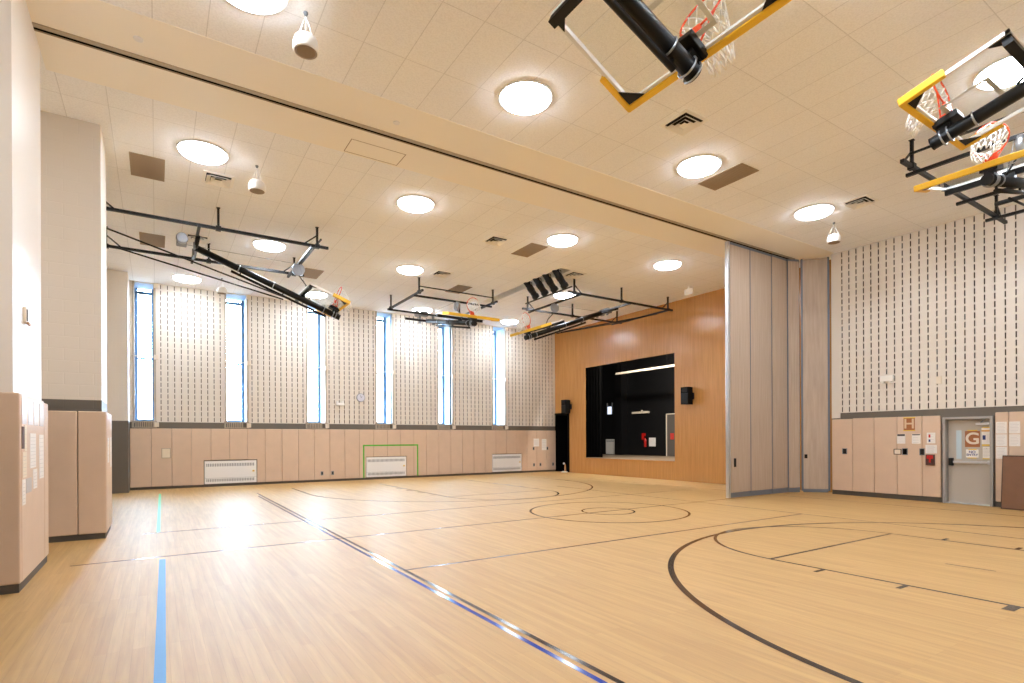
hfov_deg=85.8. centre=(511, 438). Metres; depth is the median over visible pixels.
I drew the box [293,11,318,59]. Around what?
speaker
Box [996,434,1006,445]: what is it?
paper notice
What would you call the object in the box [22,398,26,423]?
paper notice
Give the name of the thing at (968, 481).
door
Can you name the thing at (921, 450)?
wall switch
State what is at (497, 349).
window
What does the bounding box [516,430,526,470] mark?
pad
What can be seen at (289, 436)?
pad
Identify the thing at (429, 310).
ceiling light
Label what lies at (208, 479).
grille
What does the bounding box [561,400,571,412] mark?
wall speaker
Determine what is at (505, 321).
ceiling light
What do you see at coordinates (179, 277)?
ceiling light
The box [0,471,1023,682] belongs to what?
floor
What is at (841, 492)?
baseboard
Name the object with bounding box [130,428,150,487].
pad
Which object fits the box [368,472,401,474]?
grille
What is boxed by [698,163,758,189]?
ceiling vent
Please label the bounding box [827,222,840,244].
speaker
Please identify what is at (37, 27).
track
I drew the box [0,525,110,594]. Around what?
baseboard
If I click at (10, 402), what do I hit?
pad
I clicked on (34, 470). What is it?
paper notice
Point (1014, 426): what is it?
paper notice
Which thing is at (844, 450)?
wall switch
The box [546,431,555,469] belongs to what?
pad
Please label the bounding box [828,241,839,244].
grille
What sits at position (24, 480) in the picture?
paper notice
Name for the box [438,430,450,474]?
pad
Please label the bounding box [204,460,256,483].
heater
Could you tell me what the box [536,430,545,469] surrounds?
pad
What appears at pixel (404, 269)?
ceiling light
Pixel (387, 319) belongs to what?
window
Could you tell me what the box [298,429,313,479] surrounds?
pad
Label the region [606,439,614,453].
heater
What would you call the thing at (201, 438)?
pad
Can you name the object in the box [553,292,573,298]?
ceiling light
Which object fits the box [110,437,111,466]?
paper notice
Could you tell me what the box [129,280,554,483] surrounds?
wall
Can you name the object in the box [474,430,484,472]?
pad
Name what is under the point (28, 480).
paper notice
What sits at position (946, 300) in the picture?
wall
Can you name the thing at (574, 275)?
ceiling vent
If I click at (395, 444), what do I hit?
goal
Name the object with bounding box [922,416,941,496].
pad
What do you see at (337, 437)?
pad
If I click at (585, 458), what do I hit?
trim
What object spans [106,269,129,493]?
wall
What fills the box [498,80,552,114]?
ceiling light
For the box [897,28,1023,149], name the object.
basketball hoop
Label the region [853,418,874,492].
pad
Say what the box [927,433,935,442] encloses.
paper notice
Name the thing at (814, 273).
partition panel
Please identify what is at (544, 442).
paper notice
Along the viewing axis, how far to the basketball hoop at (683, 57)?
5.12 m
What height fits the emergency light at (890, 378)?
0.210 m
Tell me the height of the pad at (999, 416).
2.140 m
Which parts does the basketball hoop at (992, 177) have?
rail, board frame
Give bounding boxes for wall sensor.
[23,307,30,325]
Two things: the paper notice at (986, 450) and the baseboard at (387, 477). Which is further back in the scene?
the baseboard at (387, 477)
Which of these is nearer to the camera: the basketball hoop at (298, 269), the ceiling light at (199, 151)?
the ceiling light at (199, 151)
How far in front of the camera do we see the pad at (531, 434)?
27.70 m
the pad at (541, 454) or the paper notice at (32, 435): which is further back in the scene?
the pad at (541, 454)
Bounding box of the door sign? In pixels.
[966,449,978,457]
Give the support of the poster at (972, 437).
attached to the door at (968, 481)
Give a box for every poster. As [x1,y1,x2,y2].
[903,417,914,430]
[965,430,979,446]
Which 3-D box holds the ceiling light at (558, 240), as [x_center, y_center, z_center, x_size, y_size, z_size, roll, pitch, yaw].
[1.390,-5.425,15.122,0.880,0.095,0.880,0,0,-33]
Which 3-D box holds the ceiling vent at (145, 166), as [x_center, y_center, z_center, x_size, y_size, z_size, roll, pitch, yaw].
[-7.283,-5.426,11.003,0.580,0.012,1.060,0,0,-33]
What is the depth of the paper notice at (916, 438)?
14.57 m
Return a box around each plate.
[161,448,170,457]
[936,376,941,383]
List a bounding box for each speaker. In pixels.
[217,278,226,294]
[248,165,265,194]
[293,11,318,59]
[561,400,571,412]
[681,387,693,404]
[684,286,692,295]
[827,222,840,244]
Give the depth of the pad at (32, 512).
6.69 m
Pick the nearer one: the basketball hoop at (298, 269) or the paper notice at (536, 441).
the basketball hoop at (298, 269)
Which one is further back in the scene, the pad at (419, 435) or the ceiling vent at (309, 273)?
the pad at (419, 435)
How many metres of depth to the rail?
30.95 m
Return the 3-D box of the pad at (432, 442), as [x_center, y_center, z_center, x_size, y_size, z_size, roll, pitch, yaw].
[-3.588,0.601,24.788,0.599,2.020,0.070,0,0,-33]
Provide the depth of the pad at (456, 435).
25.41 m
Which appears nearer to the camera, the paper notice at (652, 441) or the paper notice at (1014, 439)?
the paper notice at (1014, 439)
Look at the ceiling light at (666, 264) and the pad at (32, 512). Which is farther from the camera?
the ceiling light at (666, 264)
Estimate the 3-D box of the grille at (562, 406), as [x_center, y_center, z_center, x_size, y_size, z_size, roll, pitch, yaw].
[2.545,-1.504,27.278,0.014,0.392,0.320,0,0,-33]
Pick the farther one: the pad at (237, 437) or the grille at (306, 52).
the pad at (237, 437)
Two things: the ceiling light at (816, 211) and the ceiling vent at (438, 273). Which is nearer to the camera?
the ceiling light at (816, 211)
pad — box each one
[0,392,21,585]
[20,393,44,580]
[44,403,48,556]
[48,411,77,536]
[78,411,106,534]
[106,412,109,530]
[109,414,111,524]
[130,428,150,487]
[151,428,171,486]
[172,428,191,485]
[192,429,210,484]
[211,429,228,459]
[229,429,246,459]
[247,429,264,481]
[265,429,281,481]
[282,429,297,480]
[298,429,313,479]
[314,429,329,479]
[329,429,344,478]
[344,429,358,478]
[359,430,372,477]
[373,430,386,456]
[387,430,400,455]
[400,430,413,475]
[414,430,425,475]
[426,430,438,474]
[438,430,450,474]
[450,430,461,473]
[462,430,473,472]
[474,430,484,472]
[485,430,495,472]
[496,430,505,453]
[506,430,516,453]
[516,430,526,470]
[527,430,536,470]
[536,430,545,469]
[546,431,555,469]
[832,419,852,490]
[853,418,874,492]
[874,417,897,493]
[897,416,922,495]
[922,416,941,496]
[995,412,1008,501]
[1009,411,1023,455]
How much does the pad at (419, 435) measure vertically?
2.020 m
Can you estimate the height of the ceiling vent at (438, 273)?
0.064 m
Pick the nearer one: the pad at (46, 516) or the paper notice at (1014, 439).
the pad at (46, 516)
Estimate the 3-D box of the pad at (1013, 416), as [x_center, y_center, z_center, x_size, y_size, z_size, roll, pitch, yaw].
[11.915,0.428,12.764,0.070,2.140,0.594,0,0,-33]
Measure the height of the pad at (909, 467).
2.105 m
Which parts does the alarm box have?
pull handle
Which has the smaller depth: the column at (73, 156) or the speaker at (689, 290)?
the column at (73, 156)
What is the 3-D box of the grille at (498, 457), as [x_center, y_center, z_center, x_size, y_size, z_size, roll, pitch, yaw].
[-0.242,0.890,26.920,1.542,0.110,0.006,0,0,-33]
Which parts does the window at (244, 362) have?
frame, sill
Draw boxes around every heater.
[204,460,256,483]
[366,456,405,476]
[492,454,521,471]
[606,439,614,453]
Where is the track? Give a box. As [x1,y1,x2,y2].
[32,22,794,258]
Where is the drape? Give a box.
[586,365,602,456]
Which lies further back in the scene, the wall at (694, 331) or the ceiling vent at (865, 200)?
the wall at (694, 331)
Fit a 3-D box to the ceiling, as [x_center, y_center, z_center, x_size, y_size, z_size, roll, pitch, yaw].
[1.886,-5.725,11.240,19.620,0.500,28.800,0,0,-33]
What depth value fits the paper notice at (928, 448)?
14.29 m
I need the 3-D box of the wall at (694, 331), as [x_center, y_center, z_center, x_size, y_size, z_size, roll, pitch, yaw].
[7.524,-1.927,25.663,5.680,7.150,17.680,0,0,-33]
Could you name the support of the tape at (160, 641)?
on the floor
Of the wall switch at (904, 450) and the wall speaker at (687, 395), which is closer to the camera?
the wall switch at (904, 450)
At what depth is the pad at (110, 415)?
10.33 m
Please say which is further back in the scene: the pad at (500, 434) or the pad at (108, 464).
the pad at (500, 434)
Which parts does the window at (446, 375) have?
frame, sill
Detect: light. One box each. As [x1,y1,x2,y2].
[172,274,201,282]
[176,139,228,164]
[225,0,288,15]
[252,239,285,251]
[305,291,327,297]
[335,401,343,405]
[396,195,434,212]
[396,265,423,274]
[412,307,432,312]
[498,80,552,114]
[500,319,518,323]
[524,281,538,299]
[533,277,548,296]
[542,273,557,292]
[547,234,578,246]
[552,269,568,288]
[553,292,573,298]
[615,364,674,374]
[653,260,681,269]
[676,154,721,177]
[794,204,834,219]
[880,375,893,383]
[972,55,1023,90]
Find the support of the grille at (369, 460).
attached to the heater at (375, 466)
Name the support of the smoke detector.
attached to the soffit
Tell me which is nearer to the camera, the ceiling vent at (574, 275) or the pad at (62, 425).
the pad at (62, 425)
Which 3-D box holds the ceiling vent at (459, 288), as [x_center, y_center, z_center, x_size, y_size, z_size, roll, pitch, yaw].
[-1.952,-5.451,20.070,0.580,0.012,1.060,0,0,-33]
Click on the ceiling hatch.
(351, 139)
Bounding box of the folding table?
[1001,455,1023,510]
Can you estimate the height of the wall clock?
0.360 m
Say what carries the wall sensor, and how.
attached to the wall at (20, 149)
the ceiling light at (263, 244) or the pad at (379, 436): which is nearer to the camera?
the ceiling light at (263, 244)
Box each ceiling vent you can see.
[129,152,164,181]
[139,232,164,247]
[185,233,209,243]
[201,170,234,188]
[298,268,323,278]
[430,270,452,277]
[445,285,471,293]
[482,235,510,245]
[511,243,547,256]
[563,271,585,278]
[660,109,708,135]
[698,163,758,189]
[840,194,878,209]
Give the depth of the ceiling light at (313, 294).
20.43 m
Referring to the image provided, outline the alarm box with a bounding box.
[925,454,934,464]
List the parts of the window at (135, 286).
frame, sill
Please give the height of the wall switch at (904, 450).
0.180 m
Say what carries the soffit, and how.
attached to the ceiling
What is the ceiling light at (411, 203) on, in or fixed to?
attached to the ceiling
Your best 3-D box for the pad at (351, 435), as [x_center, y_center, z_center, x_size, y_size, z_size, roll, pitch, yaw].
[-6.636,0.615,22.817,0.599,2.020,0.070,0,0,-33]
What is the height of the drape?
5.550 m
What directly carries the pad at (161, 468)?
attached to the wall at (190, 322)
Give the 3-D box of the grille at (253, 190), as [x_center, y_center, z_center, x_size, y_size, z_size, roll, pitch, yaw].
[-5.076,-4.927,10.963,0.276,0.009,0.276,0,0,-33]
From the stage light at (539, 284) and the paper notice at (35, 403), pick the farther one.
the stage light at (539, 284)
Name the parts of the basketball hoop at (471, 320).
rail, rail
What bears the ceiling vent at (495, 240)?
in the ceiling
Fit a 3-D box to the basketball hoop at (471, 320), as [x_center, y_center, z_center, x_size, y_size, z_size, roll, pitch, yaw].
[-2.334,-4.592,20.021,3.100,1.726,4.535,0,0,-33]
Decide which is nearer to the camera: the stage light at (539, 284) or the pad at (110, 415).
the pad at (110, 415)
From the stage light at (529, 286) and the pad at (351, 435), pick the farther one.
the pad at (351, 435)
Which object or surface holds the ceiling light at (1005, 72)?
attached to the ceiling
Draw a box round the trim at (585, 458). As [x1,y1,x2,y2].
[585,458,674,461]
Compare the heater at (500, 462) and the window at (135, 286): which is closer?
the window at (135, 286)
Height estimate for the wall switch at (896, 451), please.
0.150 m
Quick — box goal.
[363,444,417,477]
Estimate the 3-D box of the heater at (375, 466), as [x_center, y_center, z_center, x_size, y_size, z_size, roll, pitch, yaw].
[-5.386,1.189,23.633,1.770,0.840,0.074,0,0,-33]
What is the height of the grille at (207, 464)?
0.110 m
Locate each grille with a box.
[206,463,253,466]
[206,477,253,481]
[250,188,264,193]
[294,45,316,59]
[368,459,402,461]
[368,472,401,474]
[497,456,514,458]
[501,467,515,469]
[561,405,564,412]
[681,393,687,403]
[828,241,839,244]
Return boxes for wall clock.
[356,393,364,401]
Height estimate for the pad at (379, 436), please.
1.145 m
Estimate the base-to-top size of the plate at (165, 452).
0.354 m
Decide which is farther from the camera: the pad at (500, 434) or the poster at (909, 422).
the pad at (500, 434)
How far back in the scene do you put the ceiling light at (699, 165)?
10.91 m
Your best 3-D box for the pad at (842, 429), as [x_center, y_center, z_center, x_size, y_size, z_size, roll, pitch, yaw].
[9.711,0.463,16.174,0.070,2.090,0.574,0,0,-33]
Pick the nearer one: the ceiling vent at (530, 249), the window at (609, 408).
the ceiling vent at (530, 249)
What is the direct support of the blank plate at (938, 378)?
attached to the wall at (946, 300)
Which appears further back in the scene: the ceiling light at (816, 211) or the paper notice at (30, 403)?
the ceiling light at (816, 211)
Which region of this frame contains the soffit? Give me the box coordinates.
[26,0,833,262]
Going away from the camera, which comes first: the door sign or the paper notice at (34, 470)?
the paper notice at (34, 470)
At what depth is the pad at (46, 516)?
7.55 m
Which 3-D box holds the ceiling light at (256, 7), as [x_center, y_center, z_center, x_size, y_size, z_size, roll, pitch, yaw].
[-3.148,-5.404,6.615,0.880,0.095,0.880,0,0,-33]
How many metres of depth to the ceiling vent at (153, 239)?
14.93 m
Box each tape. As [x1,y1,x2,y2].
[153,559,165,682]
[156,494,160,531]
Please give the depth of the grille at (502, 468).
26.96 m
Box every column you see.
[40,110,106,463]
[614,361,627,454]
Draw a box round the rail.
[632,410,649,413]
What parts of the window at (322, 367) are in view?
frame, sill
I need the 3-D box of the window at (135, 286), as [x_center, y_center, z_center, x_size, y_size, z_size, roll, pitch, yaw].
[-12.888,-2.896,19.357,0.780,5.020,1.070,0,0,-33]
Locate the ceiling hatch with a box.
[344,139,405,165]
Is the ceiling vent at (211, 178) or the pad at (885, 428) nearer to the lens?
the ceiling vent at (211, 178)
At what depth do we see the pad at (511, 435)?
27.05 m
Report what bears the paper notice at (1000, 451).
attached to the pad at (999, 416)
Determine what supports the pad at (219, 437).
attached to the wall at (190, 322)
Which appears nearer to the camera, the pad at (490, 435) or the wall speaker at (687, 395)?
the wall speaker at (687, 395)
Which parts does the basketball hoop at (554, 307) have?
rail, rail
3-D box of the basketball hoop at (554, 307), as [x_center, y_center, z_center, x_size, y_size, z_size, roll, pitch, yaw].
[2.833,-4.483,20.899,6.311,1.992,3.100,0,0,-33]
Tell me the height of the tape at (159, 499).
0.001 m
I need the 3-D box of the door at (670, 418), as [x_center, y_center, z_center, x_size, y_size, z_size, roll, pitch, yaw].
[8.527,-0.221,29.105,0.070,2.270,0.940,0,0,-33]
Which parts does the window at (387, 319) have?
frame, sill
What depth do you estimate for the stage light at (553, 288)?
18.46 m
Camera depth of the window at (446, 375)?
25.74 m
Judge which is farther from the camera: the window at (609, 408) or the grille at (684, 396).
the window at (609, 408)
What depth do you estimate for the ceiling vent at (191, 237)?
14.85 m
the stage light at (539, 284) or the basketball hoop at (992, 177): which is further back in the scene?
the stage light at (539, 284)
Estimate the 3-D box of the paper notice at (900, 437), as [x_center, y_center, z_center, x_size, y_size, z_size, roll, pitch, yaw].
[10.508,-0.005,14.869,0.006,0.260,0.200,0,0,-33]
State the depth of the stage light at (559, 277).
18.00 m
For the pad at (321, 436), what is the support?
attached to the wall at (190, 322)
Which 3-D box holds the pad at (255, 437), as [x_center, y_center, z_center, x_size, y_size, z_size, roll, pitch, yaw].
[-9.683,0.629,20.847,0.599,2.020,0.070,0,0,-33]
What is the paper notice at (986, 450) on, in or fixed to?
attached to the door at (968, 481)
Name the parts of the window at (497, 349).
frame, sill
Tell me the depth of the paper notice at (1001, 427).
13.10 m
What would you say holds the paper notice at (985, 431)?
attached to the door at (968, 481)
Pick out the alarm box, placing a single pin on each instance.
(930, 459)
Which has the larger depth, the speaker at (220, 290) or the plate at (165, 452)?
the plate at (165, 452)
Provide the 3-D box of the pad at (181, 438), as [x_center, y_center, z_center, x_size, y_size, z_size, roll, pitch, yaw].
[-11.714,0.639,19.533,0.599,2.020,0.070,0,0,-33]
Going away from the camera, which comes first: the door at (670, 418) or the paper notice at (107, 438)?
the paper notice at (107, 438)
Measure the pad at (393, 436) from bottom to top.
1.145 m
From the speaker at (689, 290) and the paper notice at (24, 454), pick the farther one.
the speaker at (689, 290)
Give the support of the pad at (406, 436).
attached to the wall at (190, 322)
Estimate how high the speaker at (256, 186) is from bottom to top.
0.520 m
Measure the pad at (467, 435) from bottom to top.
2.020 m
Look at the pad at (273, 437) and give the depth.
21.14 m
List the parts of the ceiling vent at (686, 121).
plate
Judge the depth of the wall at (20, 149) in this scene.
6.48 m
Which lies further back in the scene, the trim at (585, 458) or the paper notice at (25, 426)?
the trim at (585, 458)
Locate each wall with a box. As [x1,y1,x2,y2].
[0,0,41,400]
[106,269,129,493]
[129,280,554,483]
[555,260,831,491]
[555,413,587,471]
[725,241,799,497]
[831,201,1023,506]
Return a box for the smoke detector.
[133,35,143,42]
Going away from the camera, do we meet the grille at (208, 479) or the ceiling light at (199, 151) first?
the ceiling light at (199, 151)
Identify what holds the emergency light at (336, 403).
attached to the wall at (190, 322)
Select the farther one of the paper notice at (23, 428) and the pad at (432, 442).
the pad at (432, 442)
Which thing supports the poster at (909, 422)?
attached to the pad at (909, 467)
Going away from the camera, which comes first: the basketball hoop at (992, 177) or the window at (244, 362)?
the basketball hoop at (992, 177)
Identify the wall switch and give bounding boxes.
[842,448,846,453]
[894,449,900,454]
[902,448,907,454]
[919,448,924,454]
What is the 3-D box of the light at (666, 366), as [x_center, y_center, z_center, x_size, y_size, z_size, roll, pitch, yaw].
[7.393,-4.076,26.198,0.100,1.350,6.950,0,0,-33]
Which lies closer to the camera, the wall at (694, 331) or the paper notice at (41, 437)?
the paper notice at (41, 437)
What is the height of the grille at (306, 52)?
0.009 m
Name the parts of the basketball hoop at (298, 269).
rail, rail, board frame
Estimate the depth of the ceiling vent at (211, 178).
11.49 m
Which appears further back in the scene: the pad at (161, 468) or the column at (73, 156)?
the pad at (161, 468)
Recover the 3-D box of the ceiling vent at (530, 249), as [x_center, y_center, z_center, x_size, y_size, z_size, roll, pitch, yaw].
[0.503,-5.462,15.942,0.580,0.012,1.060,0,0,-33]
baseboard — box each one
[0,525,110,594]
[130,470,554,489]
[572,472,828,491]
[833,490,1000,506]
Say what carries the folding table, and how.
on the floor
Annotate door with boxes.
[666,413,674,455]
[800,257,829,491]
[942,416,993,506]
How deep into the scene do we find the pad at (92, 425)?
9.40 m
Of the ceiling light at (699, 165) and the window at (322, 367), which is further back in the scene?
the window at (322, 367)
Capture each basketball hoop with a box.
[106,201,351,319]
[387,277,499,328]
[510,279,672,339]
[548,0,791,112]
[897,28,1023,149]
[900,112,1023,223]
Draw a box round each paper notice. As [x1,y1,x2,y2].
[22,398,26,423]
[22,427,24,448]
[22,452,26,477]
[22,479,25,505]
[24,425,26,450]
[26,477,31,492]
[28,400,32,424]
[30,433,35,467]
[33,469,36,488]
[34,402,37,425]
[39,404,43,426]
[39,435,43,478]
[107,438,108,462]
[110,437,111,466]
[534,439,538,446]
[542,439,546,449]
[649,438,655,445]
[897,434,904,443]
[912,434,920,443]
[925,445,936,452]
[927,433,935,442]
[981,427,989,445]
[983,447,989,458]
[996,422,1006,433]
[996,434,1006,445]
[996,447,1006,458]
[1009,421,1019,432]
[1009,434,1019,445]
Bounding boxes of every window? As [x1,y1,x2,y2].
[132,281,158,427]
[224,293,250,427]
[306,305,328,428]
[375,311,395,428]
[437,324,455,429]
[492,326,507,429]
[607,403,612,414]
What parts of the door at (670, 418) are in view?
door frame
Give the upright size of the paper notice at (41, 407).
0.290 m
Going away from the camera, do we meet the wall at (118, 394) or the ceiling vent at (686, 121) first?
the ceiling vent at (686, 121)
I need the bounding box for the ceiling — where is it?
[40,0,1023,332]
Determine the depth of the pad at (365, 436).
23.07 m
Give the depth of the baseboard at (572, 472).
22.97 m

